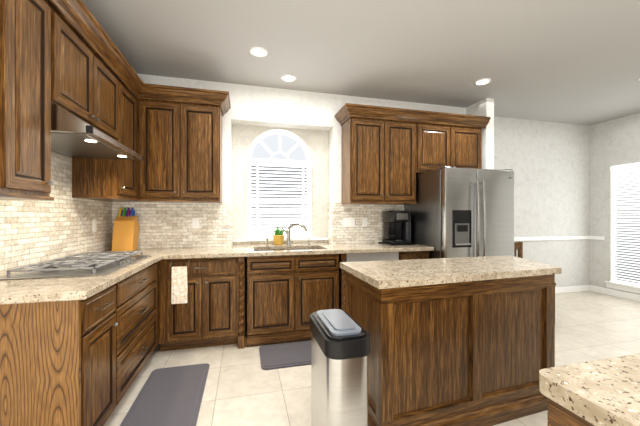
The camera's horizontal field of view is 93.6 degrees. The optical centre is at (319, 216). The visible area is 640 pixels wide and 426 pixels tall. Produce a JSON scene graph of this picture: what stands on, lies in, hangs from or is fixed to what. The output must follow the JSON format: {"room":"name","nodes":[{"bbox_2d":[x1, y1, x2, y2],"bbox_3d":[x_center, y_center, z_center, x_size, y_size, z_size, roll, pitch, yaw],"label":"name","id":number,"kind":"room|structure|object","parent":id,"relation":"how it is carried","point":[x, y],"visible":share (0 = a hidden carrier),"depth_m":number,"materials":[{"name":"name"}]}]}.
{"room":"kitchen","nodes":[
{"label":"kitchen","id":0,"kind":"room"},
{"bbox_2d":[0,151,111,276],"bbox_3d":[-1.513,-0.135,0.257,0.112,2.800,6.360,0,0,-14],"label":"wall","id":1,"kind":"structure","parent":0,"point":[31,231],"depth_m":2.20,"materials":[{"name":"white tile"}]},
{"bbox_2d":[0,0,59,199],"bbox_3d":[-1.576,-0.635,1.425,0.337,1.060,0.376,0,0,-14],"label":"upper cabinet","id":2,"kind":"object","parent":1,"relation":"attached to","point":[29,29],"depth_m":1.45,"materials":[{"name":"brown wood"}]},
{"bbox_2d":[60,8,99,129],"bbox_3d":[-1.684,-0.893,1.852,0.337,0.545,0.505,0,0,-14],"label":"upper cabinet","id":3,"kind":"object","parent":1,"relation":"attached to","point":[67,55],"depth_m":1.89,"materials":[{"name":"brown wood"}]},
{"bbox_2d":[92,219,95,231],"bbox_3d":[-2.091,0.088,2.787,0.008,0.115,0.070,0,0,-14],"label":"electrical outlet plate","id":4,"kind":"object","parent":1,"relation":"attached to","point":[94,220],"depth_m":2.78,"materials":[{"name":"white plastic"}]},
{"bbox_2d":[51,103,143,160],"bbox_3d":[-1.643,-0.541,2.060,0.518,0.155,0.888,0,0,-14],"label":"range hood","id":5,"kind":"object","parent":1,"relation":"attached to","point":[73,136],"visible":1,"depth_m":1.90,"materials":[{"name":"silver metal"}]},
{"bbox_2d":[72,80,135,199],"bbox_3d":[-1.895,-0.667,2.685,0.337,0.995,0.444,0,0,-14],"label":"upper cabinet","id":6,"kind":"object","parent":1,"relation":"attached to","point":[92,179],"depth_m":2.50,"materials":[{"name":"brown wood"}]},
{"bbox_2d":[100,52,123,143],"bbox_3d":[-1.778,-0.893,2.224,0.337,0.545,0.506,0,0,-14],"label":"upper cabinet","id":7,"kind":"object","parent":1,"relation":"attached to","point":[111,82],"depth_m":2.37,"materials":[{"name":"brown wood"}]},
{"bbox_2d":[112,74,603,287],"bbox_3d":[1.173,-0.135,4.170,7.240,2.800,0.330,0,0,-14],"label":"wall","id":8,"kind":"structure","parent":0,"point":[561,179],"depth_m":3.93,"materials":[{"name":"white paint"}]},
{"bbox_2d":[152,96,191,202],"bbox_3d":[-1.561,-0.667,3.152,0.356,0.995,0.338,0,0,-14],"label":"upper cabinet","id":9,"kind":"object","parent":8,"relation":"attached to","point":[169,113],"depth_m":3.00,"materials":[{"name":"brown wood"}]},
{"bbox_2d":[192,218,198,227],"bbox_3d":[-1.393,0.077,3.365,0.070,0.115,0.008,0,0,-14],"label":"electrical outlet plate","id":10,"kind":"object","parent":8,"relation":"attached to","point":[195,221],"depth_m":3.36,"materials":[{"name":"white plastic"}]},
{"bbox_2d":[188,100,223,202],"bbox_3d":[-1.290,-0.667,3.220,0.443,0.995,0.338,0,0,-14],"label":"upper cabinet","id":11,"kind":"object","parent":8,"relation":"attached to","point":[204,116],"depth_m":3.08,"materials":[{"name":"brown wood"}]},
{"bbox_2d":[233,130,328,241],"bbox_3d":[-0.526,-0.422,3.895,1.410,2.005,0.270,0,0,-14],"label":"window","id":12,"kind":"structure","parent":8,"relation":"in","point":[279,145],"depth_m":3.98,"materials":[{"name":"white plastic"}]},
{"bbox_2d":[248,160,311,238],"bbox_3d":[-0.497,-0.201,3.779,0.800,0.958,0.060,0,0,-14],"label":"window blinds","id":13,"kind":"object","parent":12,"relation":"attached to","point":[278,164],"visible":0.92,"depth_m":3.77,"materials":[{"name":"white plastic"}]},
{"bbox_2d":[344,218,354,226],"bbox_3d":[0.372,0.077,3.811,0.150,0.115,0.008,0,0,-14],"label":"electrical outlet plate","id":14,"kind":"object","parent":8,"relation":"attached to","point":[349,222],"depth_m":3.81,"materials":[{"name":"white plastic"}]},
{"bbox_2d":[362,218,366,226],"bbox_3d":[0.575,0.077,3.863,0.070,0.115,0.008,0,0,-14],"label":"electrical outlet plate","id":15,"kind":"object","parent":8,"relation":"attached to","point":[364,220],"depth_m":3.86,"materials":[{"name":"white plastic"}]},
{"bbox_2d":[340,115,390,202],"bbox_3d":[0.550,-0.668,3.686,0.488,0.995,0.337,0,0,-14],"label":"upper cabinet","id":16,"kind":"object","parent":8,"relation":"attached to","point":[389,154],"depth_m":3.53,"materials":[{"name":"brown wood"}]},
{"bbox_2d":[391,119,422,202],"bbox_3d":[0.941,-0.668,3.785,0.559,0.995,0.337,0,0,-14],"label":"upper cabinet","id":17,"kind":"object","parent":8,"relation":"attached to","point":[406,134],"depth_m":3.64,"materials":[{"name":"brown wood"}]},
{"bbox_2d":[423,119,454,172],"bbox_3d":[1.404,-0.853,3.908,0.540,0.626,0.348,0,0,-14],"label":"upper cabinet","id":18,"kind":"object","parent":8,"relation":"attached to","point":[438,138],"depth_m":3.74,"materials":[{"name":"brown wood"}]},
{"bbox_2d":[455,123,482,168],"bbox_3d":[1.811,-0.853,4.011,0.540,0.626,0.348,0,0,-14],"label":"upper cabinet","id":19,"kind":"object","parent":8,"relation":"attached to","point":[468,136],"depth_m":3.86,"materials":[{"name":"brown wood"}]},
{"bbox_2d":[514,236,591,240],"bbox_3d":[3.356,0.360,4.774,2.510,0.060,0.030,0,0,-14],"label":"trim","id":20,"kind":"structure","parent":8,"relation":"attached to","point":[558,238],"depth_m":4.88,"materials":[{"name":"white wood"}]},
{"bbox_2d":[555,285,589,293],"bbox_3d":[3.345,1.215,4.778,2.490,0.100,0.018,0,0,-14],"label":"baseboard","id":21,"kind":"structure","parent":8,"relation":"attached to","point":[582,288],"depth_m":4.99,"materials":[{"name":"white wood"}]},
{"bbox_2d":[82,0,639,125],"bbox_3d":[1.942,-1.585,1.131,7.240,0.100,6.600,0,0,-14],"label":"ceiling","id":22,"kind":"structure","parent":0,"point":[577,62],"depth_m":2.75,"materials":[{"name":"grey paint"}]},
{"bbox_2d":[249,47,267,56],"bbox_3d":[-0.576,-1.530,2.804,0.170,0.010,0.170,0,0,-14],"label":"recessed light","id":23,"kind":"object","parent":22,"relation":"in","point":[258,51],"visible":1,"depth_m":2.79,"materials":[{"name":"white"}]},
{"bbox_2d":[281,74,295,81],"bbox_3d":[-0.349,-1.530,3.336,0.170,0.010,0.170,0,0,-14],"label":"recessed light","id":24,"kind":"object","parent":22,"relation":"in","point":[288,78],"visible":1,"depth_m":3.33,"materials":[{"name":"white"}]},
{"bbox_2d":[474,78,490,84],"bbox_3d":[1.855,-1.530,3.430,0.170,0.010,0.170,0,0,-14],"label":"recessed light","id":25,"kind":"object","parent":22,"relation":"in","point":[484,81],"visible":1,"depth_m":3.42,"materials":[{"name":"white"}]},
{"bbox_2d":[103,291,639,425],"bbox_3d":[1.942,1.315,1.131,7.240,0.100,6.600,0,0,-14],"label":"floor","id":26,"kind":"structure","parent":0,"point":[242,388],"depth_m":2.53,"materials":[{"name":"tile"}]},
{"bbox_2d":[0,282,119,425],"bbox_3d":[-1.468,0.826,1.521,0.618,0.880,0.430,0,0,-14],"label":"base cabinet","id":27,"kind":"object","parent":26,"relation":"on","point":[74,363],"depth_m":1.37,"materials":[{"name":"brown wood"}]},
{"bbox_2d":[0,251,167,304],"bbox_3d":[-1.541,0.365,1.946,0.660,0.040,1.320,0,0,-14],"label":"countertop","id":28,"kind":"structure","parent":27,"relation":"on","point":[18,291],"depth_m":1.50,"materials":[{"name":"stone"}]},
{"bbox_2d":[0,251,151,279],"bbox_3d":[-1.597,0.319,2.113,0.510,0.050,0.900,0,0,-14],"label":"cooktop","id":29,"kind":"object","parent":28,"relation":"in","point":[92,264],"visible":1,"depth_m":1.87,"materials":[{"name":"silver metal"}]},
{"bbox_2d":[120,262,157,399],"bbox_3d":[-1.615,0.826,2.105,0.618,0.880,0.903,0,0,-14],"label":"base cabinet","id":30,"kind":"object","parent":26,"relation":"on","point":[139,291],"depth_m":2.15,"materials":[{"name":"brown wood"}]},
{"bbox_2d":[120,363,209,425],"bbox_3d":[-1.013,1.257,1.966,0.440,0.016,1.130,0,0,-14],"label":"area rug","id":31,"kind":"object","parent":26,"relation":"on","point":[170,396],"visible":0.98,"depth_m":2.06,"materials":[{"name":"grey rubber"}]},
{"bbox_2d":[158,257,245,350],"bbox_3d":[-1.171,0.826,3.100,0.768,0.880,0.652,0,0,-14],"label":"base cabinet","id":32,"kind":"object","parent":26,"relation":"on","point":[242,302],"depth_m":2.82,"materials":[{"name":"brown wood"}]},
{"bbox_2d":[170,259,189,304],"bbox_3d":[-1.284,0.600,2.749,0.158,0.390,0.044,0,0,-14],"label":"towel","id":33,"kind":"object","parent":32,"relation":"hanging from","point":[179,268],"depth_m":2.74,"materials":[{"name":"beige fabric"}]},
{"bbox_2d":[102,223,433,258],"bbox_3d":[-0.482,0.321,3.354,3.403,0.488,0.874,0,0,-14],"label":"countertop","id":34,"kind":"structure","parent":32,"relation":"on","point":[237,250],"depth_m":3.19,"materials":[{"name":"stone"}]},
{"bbox_2d":[112,208,139,250],"bbox_3d":[-1.987,0.127,3.084,0.180,0.433,0.236,0,0,-14],"label":"knife block","id":35,"kind":"object","parent":34,"relation":"on","point":[126,232],"visible":0.98,"depth_m":3.02,"materials":[{"name":"orange wood"}]},
{"bbox_2d":[272,225,284,244],"bbox_3d":[-0.497,0.226,3.614,0.165,0.235,0.165,0,0,-14],"label":"plant pot","id":36,"kind":"object","parent":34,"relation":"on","point":[278,237],"visible":0.96,"depth_m":3.58,"materials":[{"name":"yellow ceramic"}]},
{"bbox_2d":[265,223,311,246],"bbox_3d":[-0.360,0.211,3.490,0.529,0.267,0.175,0,0,-14],"label":"faucet","id":37,"kind":"object","parent":34,"relation":"on","point":[288,241],"depth_m":3.52,"materials":[{"name":"silver metal"}]},
{"bbox_2d":[378,211,414,244],"bbox_3d":[0.968,0.139,3.747,0.355,0.411,0.370,0,0,-14],"label":"coffee maker","id":38,"kind":"object","parent":34,"relation":"on","point":[396,227],"visible":1,"depth_m":3.75,"materials":[{"name":"black plastic"}]},
{"bbox_2d":[259,341,310,369],"bbox_3d":[-0.267,1.257,2.746,0.550,0.016,0.455,0,0,-14],"label":"area rug","id":39,"kind":"object","parent":26,"relation":"on","point":[284,355],"visible":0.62,"depth_m":2.69,"materials":[{"name":"grey rubber"}]},
{"bbox_2d":[310,309,369,425],"bbox_3d":[0.092,0.892,1.513,0.218,0.745,0.459,0,0,-14],"label":"trash can","id":40,"kind":"object","parent":26,"relation":"on","point":[340,346],"visible":1,"depth_m":1.34,"materials":[{"name":"silver metal"}]},
{"bbox_2d":[345,252,398,261],"bbox_3d":[0.507,0.828,3.507,0.616,0.875,0.670,0,0,-14],"label":"dishwasher","id":41,"kind":"object","parent":26,"relation":"on","point":[360,257],"visible":0.04,"depth_m":3.23,"materials":[{"name":"silver metal"}]},
{"bbox_2d":[399,251,429,259],"bbox_3d":[0.990,0.826,3.664,0.391,0.880,0.618,0,0,-14],"label":"base cabinet","id":42,"kind":"object","parent":26,"relation":"on","point":[409,255],"depth_m":3.37,"materials":[{"name":"brown wood"}]},
{"bbox_2d":[340,267,554,425],"bbox_3d":[0.977,0.823,2.084,1.541,0.884,0.663,0,0,-14],"label":"kitchen island","id":43,"kind":"object","parent":26,"relation":"on","point":[464,341],"depth_m":1.79,"materials":[{"name":"brown wood"}]},
{"bbox_2d":[340,255,561,286],"bbox_3d":[0.979,0.411,2.084,1.560,0.142,0.680,0,0,-14],"label":"island countertop","id":44,"kind":"structure","parent":43,"relation":"on","point":[387,273],"depth_m":1.92,"materials":[{"name":"beige stone"}]},
{"bbox_2d":[405,166,513,258],"bbox_3d":[1.674,0.365,3.653,0.908,1.800,0.908,0,0,-14],"label":"fridge","id":45,"kind":"object","parent":26,"relation":"on","point":[460,212],"visible":0.6,"depth_m":3.31,"materials":[{"name":"silver metal"}]},
{"bbox_2d":[514,242,555,285],"bbox_3d":[2.468,0.800,3.678,0.480,0.930,0.480,0,0,-14],"label":"dining chair","id":46,"kind":"object","parent":26,"relation":"on","point":[518,246],"visible":0.17,"depth_m":3.91,"materials":[{"name":"brown wood"}]},
{"bbox_2d":[539,389,606,425],"bbox_3d":[1.631,0.826,0.625,2.212,0.879,0.612,0,0,-14],"label":"base cabinet","id":47,"kind":"object","parent":26,"relation":"on","point":[560,413],"depth_m":0.61,"materials":[{"name":"brown wood"}]},
{"bbox_2d":[539,353,639,425],"bbox_3d":[1.647,0.365,0.623,2.250,0.040,0.670,0,0,-14],"label":"countertop","id":48,"kind":"structure","parent":47,"relation":"on","point":[607,390],"depth_m":0.61,"materials":[{"name":"beige stone"}]},
{"bbox_2d":[468,98,495,169],"bbox_3d":[2.176,-0.135,4.078,0.120,2.800,0.340,0,0,-14],"label":"wall","id":49,"kind":"structure","parent":0,"point":[485,107],"depth_m":3.92,"materials":[{"name":"white paint"}]},
{"bbox_2d":[604,113,639,294],"bbox_3d":[5.403,-0.135,2.007,0.100,2.800,6.360,0,0,-14],"label":"wall","id":50,"kind":"structure","parent":0,"point":[621,135],"depth_m":4.74,"materials":[{"name":"white paint"}]},
{"bbox_2d":[590,285,639,301],"bbox_3d":[5.348,1.215,1.993,0.014,0.100,6.400,0,0,-14],"label":"baseboard","id":51,"kind":"structure","parent":50,"relation":"attached to","point":[615,293],"depth_m":4.73,"materials":[{"name":"white wood"}]},
{"bbox_2d":[604,162,639,293],"bbox_3d":[4.989,0.120,4.068,0.390,2.450,2.400,0,0,-14],"label":"window","id":52,"kind":"structure","parent":50,"relation":"in","point":[624,287],"depth_m":4.80,"materials":[{"name":"white wood"}]},
{"bbox_2d":[610,163,639,286],"bbox_3d":[4.844,0.127,4.032,0.060,1.833,1.570,0,0,-14],"label":"window blinds","id":53,"kind":"object","parent":52,"relation":"attached to","point":[633,166],"visible":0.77,"depth_m":4.61,"materials":[{"name":"white plastic"}]}
]}

